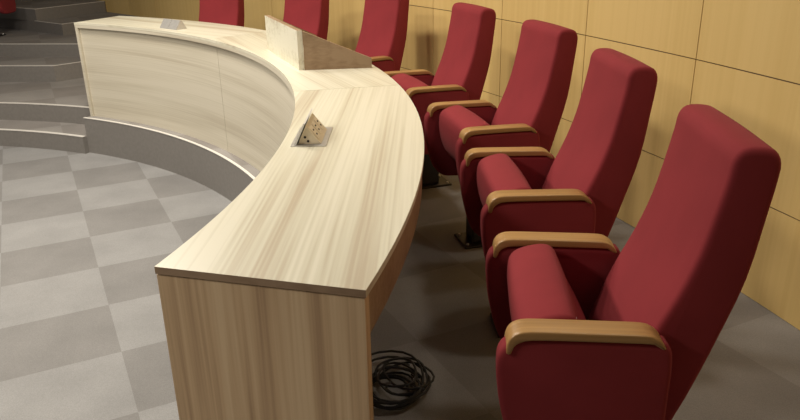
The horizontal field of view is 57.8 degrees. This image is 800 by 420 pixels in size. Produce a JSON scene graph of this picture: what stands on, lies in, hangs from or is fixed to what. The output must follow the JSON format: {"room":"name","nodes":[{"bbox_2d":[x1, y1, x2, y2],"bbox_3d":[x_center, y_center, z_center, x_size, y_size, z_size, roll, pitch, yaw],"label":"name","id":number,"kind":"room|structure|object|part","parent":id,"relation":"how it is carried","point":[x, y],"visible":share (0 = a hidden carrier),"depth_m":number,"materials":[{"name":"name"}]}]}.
{"room":"assembly chamber","nodes":[
{"label":"assembly chamber","id":0,"kind":"room"},
{"bbox_2d":[0,146,230,419],"bbox_3d":[-4.473,1.450,1.611,17.000,0.100,14.000,-1,21,0],"label":"floor","id":1,"kind":"structure","parent":0,"point":[83,237],"depth_m":4.04,"materials":[{"name":"tile"}]},
{"bbox_2d":[0,120,89,153],"bbox_3d":[-4.327,-0.689,6.698,3.570,0.150,0.869,-1,21,0],"label":"step","id":2,"kind":"structure","parent":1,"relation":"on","point":[7,138],"depth_m":6.51,"materials":[{"name":"carpet"}]},
{"bbox_2d":[0,128,84,136],"bbox_3d":[-4.269,-0.694,6.497,3.085,0.005,0.346,0,22,3],"label":"trim","id":3,"kind":"structure","parent":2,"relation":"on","point":[0,128],"depth_m":6.43,"materials":[{"name":"silver metal"}]},
{"bbox_2d":[0,78,799,419],"bbox_3d":[-1.648,0.144,4.235,11.700,0.310,17.800,-1,21,0],"label":"floor","id":4,"kind":"structure","parent":0,"point":[437,311],"depth_m":2.94,"materials":[{"name":"carpet"}]},
{"bbox_2d":[0,57,83,81],"bbox_3d":[-4.995,-2.291,9.998,4.700,0.220,4.845,-1,21,0],"label":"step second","id":5,"kind":"structure","parent":4,"relation":"on","point":[71,71],"depth_m":7.80,"materials":[{"name":"carpet"}]},
{"bbox_2d":[0,65,52,65],"bbox_3d":[-5.110,-1.565,7.850,2.855,0.005,0.042,1,22,6],"label":"trim","id":6,"kind":"structure","parent":5,"relation":"on","point":[0,65],"depth_m":7.74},
{"bbox_2d":[0,27,79,56],"bbox_3d":[-4.949,-2.543,10.144,4.600,0.140,4.190,-1,21,0],"label":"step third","id":7,"kind":"structure","parent":5,"relation":"on","point":[12,35],"depth_m":8.32,"materials":[{"name":"carpet"}]},
{"bbox_2d":[0,0,15,35],"bbox_3d":[-5.021,-2.655,8.789,0.568,1.063,0.585,-1,21,0],"label":"chair","id":8,"kind":"object","parent":7,"relation":"on","point":[6,6],"visible":1,"depth_m":8.74,"materials":[{"name":"red fabric"}]},
{"bbox_3d":[-4.768,-2.555,8.726,0.056,0.364,0.390,-1,21,0],"label":"panel","id":9,"kind":"part","parent":8,"relation":"part of","materials":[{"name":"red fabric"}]},
{"bbox_2d":[0,43,77,43],"bbox_3d":[-4.935,-1.909,8.333,3.215,0.005,0.054,1,22,5],"label":"trim","id":10,"kind":"structure","parent":7,"relation":"on","point":[0,43],"depth_m":8.27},
{"bbox_2d":[0,12,137,35],"bbox_3d":[-5.154,-2.792,10.410,3.800,0.135,3.310,-1,21,0],"label":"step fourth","id":11,"kind":"structure","parent":7,"relation":"on","point":[63,29],"depth_m":9.31,"materials":[{"name":"carpet"}]},
{"bbox_2d":[0,0,106,20],"bbox_3d":[-5.527,-2.970,10.498,2.860,0.145,2.810,-1,21,0],"label":"step","id":12,"kind":"structure","parent":11,"relation":"on","point":[35,14],"depth_m":9.60,"materials":[{"name":"carpet"}]},
{"bbox_2d":[37,1,102,8],"bbox_3d":[-4.365,-2.719,9.599,0.017,0.005,1.073,11,24,28],"label":"trim","id":13,"kind":"structure","parent":12,"relation":"on","point":[99,1],"depth_m":9.59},
{"bbox_2d":[0,102,88,107],"bbox_3d":[-4.325,-0.969,6.761,3.222,0.005,0.346,0,21,2],"label":"trim","id":14,"kind":"structure","parent":4,"relation":"on","point":[0,102],"depth_m":6.74,"materials":[{"name":"silver metal"}]},
{"bbox_2d":[83,117,254,179],"bbox_3d":[-1.581,0.478,2.952,2.255,0.005,7.108,-1,21,0],"label":"trim","id":15,"kind":"structure","parent":4,"relation":"on","point":[192,142],"depth_m":5.45,"materials":[{"name":"silver metal"}]},
{"bbox_2d":[199,0,243,26],"bbox_3d":[-1.691,-1.497,6.532,0.568,1.063,0.585,7,23,19],"label":"chair","id":16,"kind":"object","parent":4,"relation":"on","point":[228,12],"visible":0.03,"depth_m":6.55,"materials":[{"name":"red fabric"}]},
{"bbox_2d":[74,16,423,419],"bbox_3d":[-0.973,-0.465,4.239,1.432,0.795,5.804,-10,23,-22],"label":"curved desk","id":17,"kind":"object","parent":4,"relation":"on","point":[271,309],"visible":0.91,"depth_m":1.91,"materials":[{"name":"brown wood"}]},
{"bbox_3d":[-2.580,-1.259,6.361,0.030,0.777,0.494,9,24,24],"label":"panel","id":18,"kind":"part","parent":17,"relation":"part of","materials":[{"name":"brown wood"}]},
{"bbox_3d":[-1.919,-0.989,5.674,1.831,0.753,0.122,16,27,36],"label":"panel","id":19,"kind":"part","parent":17,"relation":"part of","materials":[{"name":"brown wood"}]},
{"bbox_2d":[160,19,186,29],"bbox_3d":[-1.656,-1.317,5.263,0.621,0.066,0.329,17,28,38],"label":"socket","id":20,"kind":"object","parent":17,"relation":"on","point":[166,23],"visible":1,"depth_m":5.22,"materials":[{"name":"metal"}]},
{"bbox_3d":[-1.798,-1.431,5.557,0.107,0.065,0.050,17,28,38],"label":"lid","id":21,"kind":"part","parent":20,"relation":"part of","materials":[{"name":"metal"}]},
{"bbox_3d":[-1.712,-1.405,5.488,0.107,0.065,0.050,17,28,38],"label":"lid","id":22,"kind":"part","parent":20,"relation":"part of","materials":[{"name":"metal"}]},
{"bbox_3d":[-0.798,-0.477,4.319,0.127,0.753,1.879,-10,23,-22],"label":"panel","id":23,"kind":"part","parent":17,"relation":"part of","materials":[{"name":"brown wood"}]},
{"bbox_3d":[-0.302,0.521,1.732,0.494,0.774,0.029,5,22,14],"label":"panel","id":24,"kind":"part","parent":17,"relation":"part of","materials":[{"name":"brown wood"}]},
{"bbox_2d":[290,108,332,146],"bbox_3d":[-0.316,-0.301,2.598,0.124,0.080,0.250,-1,21,1],"label":"socket","id":25,"kind":"object","parent":17,"relation":"on","point":[312,132],"visible":1,"depth_m":2.53,"materials":[{"name":"metal"}]},
{"bbox_3d":[-0.345,-0.301,2.591,0.043,0.076,0.223,-1,21,1],"label":"lid","id":26,"kind":"part","parent":25,"relation":"part of","materials":[{"name":"metal"}]},
{"bbox_3d":[-0.315,-0.266,2.612,0.124,0.003,0.250,-1,21,1],"label":"plate","id":27,"kind":"part","parent":25,"relation":"part of","materials":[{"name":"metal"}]},
{"bbox_2d":[309,125,319,138],"bbox_3d":[-0.298,-0.273,2.534,0.032,0.039,0.045,-1,21,0],"label":"outlet","id":28,"kind":"object","parent":25,"relation":"attached to","point":[314,133],"depth_m":2.52,"materials":[{"name":"beige plastic"}]},
{"bbox_2d":[312,121,321,133],"bbox_3d":[-0.297,-0.295,2.589,0.032,0.039,0.045,-1,21,0],"label":"outlet","id":29,"kind":"object","parent":25,"relation":"attached to","point":[315,125],"depth_m":2.59,"materials":[{"name":"beige plastic"}]},
{"bbox_2d":[314,117,323,129],"bbox_3d":[-0.296,-0.317,2.645,0.032,0.039,0.044,-1,21,0],"label":"outlet","id":30,"kind":"object","parent":25,"relation":"attached to","point":[318,123],"depth_m":2.64,"materials":[{"name":"beige plastic"}]},
{"bbox_2d":[265,15,371,69],"bbox_3d":[-0.517,-0.992,4.191,0.386,0.206,1.022,-10,23,-22],"label":"lectern","id":31,"kind":"object","parent":17,"relation":"on","point":[287,41],"visible":1,"depth_m":3.83,"materials":[{"name":"brown wood"}]},
{"bbox_3d":[-0.667,-0.967,4.134,0.028,0.206,0.785,-9,23,-20],"label":"panel","id":32,"kind":"part","parent":31,"relation":"part of","materials":[{"name":"brown wood"}]},
{"bbox_3d":[-0.675,-1.142,4.586,0.335,0.202,0.020,-19,28,-39],"label":"panel","id":33,"kind":"part","parent":31,"relation":"part of","materials":[{"name":"brown wood"}]},
{"bbox_3d":[-0.329,-0.846,3.816,0.356,0.202,0.020,-3,22,-5],"label":"panel","id":34,"kind":"part","parent":31,"relation":"part of","materials":[{"name":"brown wood"}]},
{"bbox_3d":[-0.809,-0.797,4.193,1.042,0.112,5.744,-10,23,-22],"label":"rail","id":35,"kind":"part","parent":17,"relation":"part of","materials":[{"name":"brown wood"}]},
{"bbox_2d":[283,0,328,39],"bbox_3d":[-0.892,-1.267,5.909,0.568,1.063,0.585,14,26,34],"label":"chair","id":36,"kind":"object","parent":4,"relation":"on","point":[312,16],"visible":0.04,"depth_m":5.87,"materials":[{"name":"red fabric"}]},
{"bbox_2d":[348,0,408,71],"bbox_3d":[-0.275,-1.013,5.234,0.585,1.063,0.568,-17,26,-34],"label":"chair","id":37,"kind":"object","parent":4,"relation":"on","point":[382,38],"visible":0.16,"depth_m":5.13,"materials":[{"name":"red fabric"}]},
{"bbox_3d":[-0.202,-1.013,4.955,0.349,0.060,0.064,-17,26,-34],"label":"armrest","id":38,"kind":"part","parent":37,"relation":"part of","materials":[{"name":"brown wood"}]},
{"bbox_3d":[-0.198,-0.851,5.020,0.390,0.364,0.056,-17,26,-34],"label":"panel","id":39,"kind":"part","parent":37,"relation":"part of","materials":[{"name":"red fabric"}]},
{"bbox_2d":[371,350,434,410],"bbox_3d":[-0.021,0.583,2.504,0.286,0.075,0.311,-1,21,0],"label":"cable coil","id":40,"kind":"object","parent":4,"relation":"on","point":[417,392],"visible":0.86,"depth_m":2.50,"materials":[{"name":"black rubber"}]},
{"bbox_2d":[385,2,495,188],"bbox_3d":[0.211,-0.666,4.329,0.585,1.063,0.568,-8,23,-18],"label":"chair","id":41,"kind":"object","parent":4,"relation":"on","point":[461,73],"visible":0.42,"depth_m":4.15,"materials":[{"name":"red fabric"}]},
{"bbox_3d":[0.033,-0.832,4.484,0.349,0.060,0.064,-8,23,-18],"label":"armrest","id":42,"kind":"part","parent":41,"relation":"part of","materials":[{"name":"brown wood"}]},
{"bbox_3d":[0.101,-0.620,4.305,0.246,0.333,0.420,-8,23,-18],"label":"seat","id":43,"kind":"part","parent":41,"relation":"part of","materials":[{"name":"red fabric"}]},
{"bbox_3d":[0.037,-0.669,4.548,0.390,0.364,0.056,-8,23,-18],"label":"panel","id":44,"kind":"part","parent":41,"relation":"part of","materials":[{"name":"red fabric"}]},
{"bbox_3d":[0.200,-0.660,4.040,0.349,0.060,0.064,-8,23,-18],"label":"armrest","id":45,"kind":"part","parent":41,"relation":"part of","materials":[{"name":"brown wood"}]},
{"bbox_3d":[0.168,-0.170,4.504,0.260,0.013,0.180,-8,23,-18],"label":"floor plate","id":46,"kind":"part","parent":41,"relation":"part of","materials":[{"name":"metal"}]},
{"bbox_3d":[0.204,-0.498,4.105,0.390,0.364,0.056,-8,23,-18],"label":"panel","id":47,"kind":"part","parent":41,"relation":"part of","materials":[{"name":"red fabric"}]},
{"bbox_3d":[0.336,-0.812,4.319,0.316,0.790,0.412,-8,23,-18],"label":"backrest","id":48,"kind":"part","parent":41,"relation":"part of","materials":[{"name":"red fabric"}]},
{"bbox_2d":[424,19,577,248],"bbox_3d":[0.472,-0.350,3.512,0.585,1.063,0.568,-6,22,-13],"label":"chair","id":49,"kind":"object","parent":4,"relation":"on","point":[529,112],"visible":0.74,"depth_m":3.36,"materials":[{"name":"red fabric"}]},
{"bbox_3d":[0.316,-0.358,3.744,0.390,0.364,0.056,-6,22,-13],"label":"panel","id":50,"kind":"part","parent":49,"relation":"part of","materials":[{"name":"red fabric"}]},
{"bbox_3d":[0.312,-0.521,3.680,0.349,0.060,0.064,-6,22,-13],"label":"armrest","id":51,"kind":"part","parent":49,"relation":"part of","materials":[{"name":"brown wood"}]},
{"bbox_3d":[0.359,-0.307,3.497,0.246,0.333,0.420,-6,22,-13],"label":"seat","id":52,"kind":"part","parent":49,"relation":"part of","materials":[{"name":"red fabric"}]},
{"bbox_3d":[0.427,0.145,3.691,0.260,0.013,0.180,-6,22,-13],"label":"floor plate","id":53,"kind":"part","parent":49,"relation":"part of","materials":[{"name":"metal"}]},
{"bbox_3d":[0.441,-0.182,3.289,0.390,0.364,0.056,-6,22,-13],"label":"panel","id":54,"kind":"part","parent":49,"relation":"part of","materials":[{"name":"red fabric"}]},
{"bbox_3d":[0.437,-0.344,3.225,0.349,0.060,0.064,-6,22,-13],"label":"armrest","id":55,"kind":"part","parent":49,"relation":"part of","materials":[{"name":"brown wood"}]},
{"bbox_3d":[0.600,-0.491,3.492,0.316,0.790,0.412,-6,22,-13],"label":"backrest","id":56,"kind":"part","parent":49,"relation":"part of","materials":[{"name":"red fabric"}]},
{"bbox_2d":[460,48,657,337],"bbox_3d":[0.550,-0.036,2.710,0.585,1.063,0.568,-2,22,-3],"label":"chair","id":57,"kind":"object","parent":4,"relation":"on","point":[583,189],"visible":0.77,"depth_m":2.48,"materials":[{"name":"red fabric"}]},
{"bbox_3d":[0.504,0.455,2.900,0.260,0.013,0.180,-2,22,-3],"label":"floor plate","id":58,"kind":"part","parent":57,"relation":"part of","materials":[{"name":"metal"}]},
{"bbox_3d":[0.434,-0.001,2.716,0.246,0.333,0.420,-2,22,-3],"label":"seat","id":59,"kind":"part","parent":57,"relation":"part of","materials":[{"name":"red fabric"}]},
{"bbox_3d":[0.439,-0.055,2.967,0.390,0.364,0.056,-2,22,-3],"label":"panel","id":60,"kind":"part","parent":57,"relation":"part of","materials":[{"name":"red fabric"}]},
{"bbox_3d":[0.434,-0.217,2.903,0.349,0.060,0.064,-2,22,-3],"label":"armrest","id":61,"kind":"part","parent":57,"relation":"part of","materials":[{"name":"brown wood"}]},
{"bbox_3d":[0.470,0.129,2.498,0.390,0.364,0.056,-2,22,-3],"label":"panel","id":62,"kind":"part","parent":57,"relation":"part of","materials":[{"name":"red fabric"}]},
{"bbox_3d":[0.466,-0.034,2.434,0.349,0.060,0.064,-2,22,-3],"label":"armrest","id":63,"kind":"part","parent":57,"relation":"part of","materials":[{"name":"brown wood"}]},
{"bbox_3d":[0.682,-0.168,2.667,0.316,0.790,0.412,-2,22,-3],"label":"backrest","id":64,"kind":"part","parent":57,"relation":"part of","materials":[{"name":"red fabric"}]},
{"bbox_2d":[485,104,780,419],"bbox_3d":[0.529,0.288,1.889,0.585,1.063,0.568,0,22,4],"label":"chair","id":65,"kind":"object","parent":4,"relation":"on","point":[587,328],"visible":1,"depth_m":1.65,"materials":[{"name":"red fabric"}]},
{"bbox_3d":[0.412,0.318,1.908,0.246,0.333,0.420,0,22,4],"label":"seat","id":66,"kind":"part","parent":65,"relation":"part of","materials":[{"name":"red fabric"}]},
{"bbox_3d":[0.449,0.264,2.156,0.390,0.364,0.056,0,22,4],"label":"panel","id":67,"kind":"part","parent":65,"relation":"part of","materials":[{"name":"red fabric"}]},
{"bbox_3d":[0.444,0.102,2.092,0.349,0.060,0.064,0,22,4],"label":"armrest","id":68,"kind":"part","parent":65,"relation":"part of","materials":[{"name":"brown wood"}]},
{"bbox_3d":[0.417,0.449,1.688,0.390,0.364,0.056,0,22,4],"label":"panel","id":69,"kind":"part","parent":65,"relation":"part of","materials":[{"name":"red fabric"}]},
{"bbox_3d":[0.412,0.286,1.625,0.349,0.060,0.064,0,22,4],"label":"armrest","id":70,"kind":"part","parent":65,"relation":"part of","materials":[{"name":"brown wood"}]},
{"bbox_3d":[0.660,0.162,1.830,0.316,0.790,0.412,0,22,4],"label":"backrest","id":71,"kind":"part","parent":65,"relation":"part of","materials":[{"name":"red fabric"}]},
{"bbox_2d":[100,0,799,329],"bbox_3d":[-1.297,-2.236,5.838,2.083,2.928,15.710,-14,25,-29],"label":"wall","id":72,"kind":"structure","parent":0,"point":[740,59],"depth_m":3.36,"materials":[{"name":"brown wood"}]}
]}

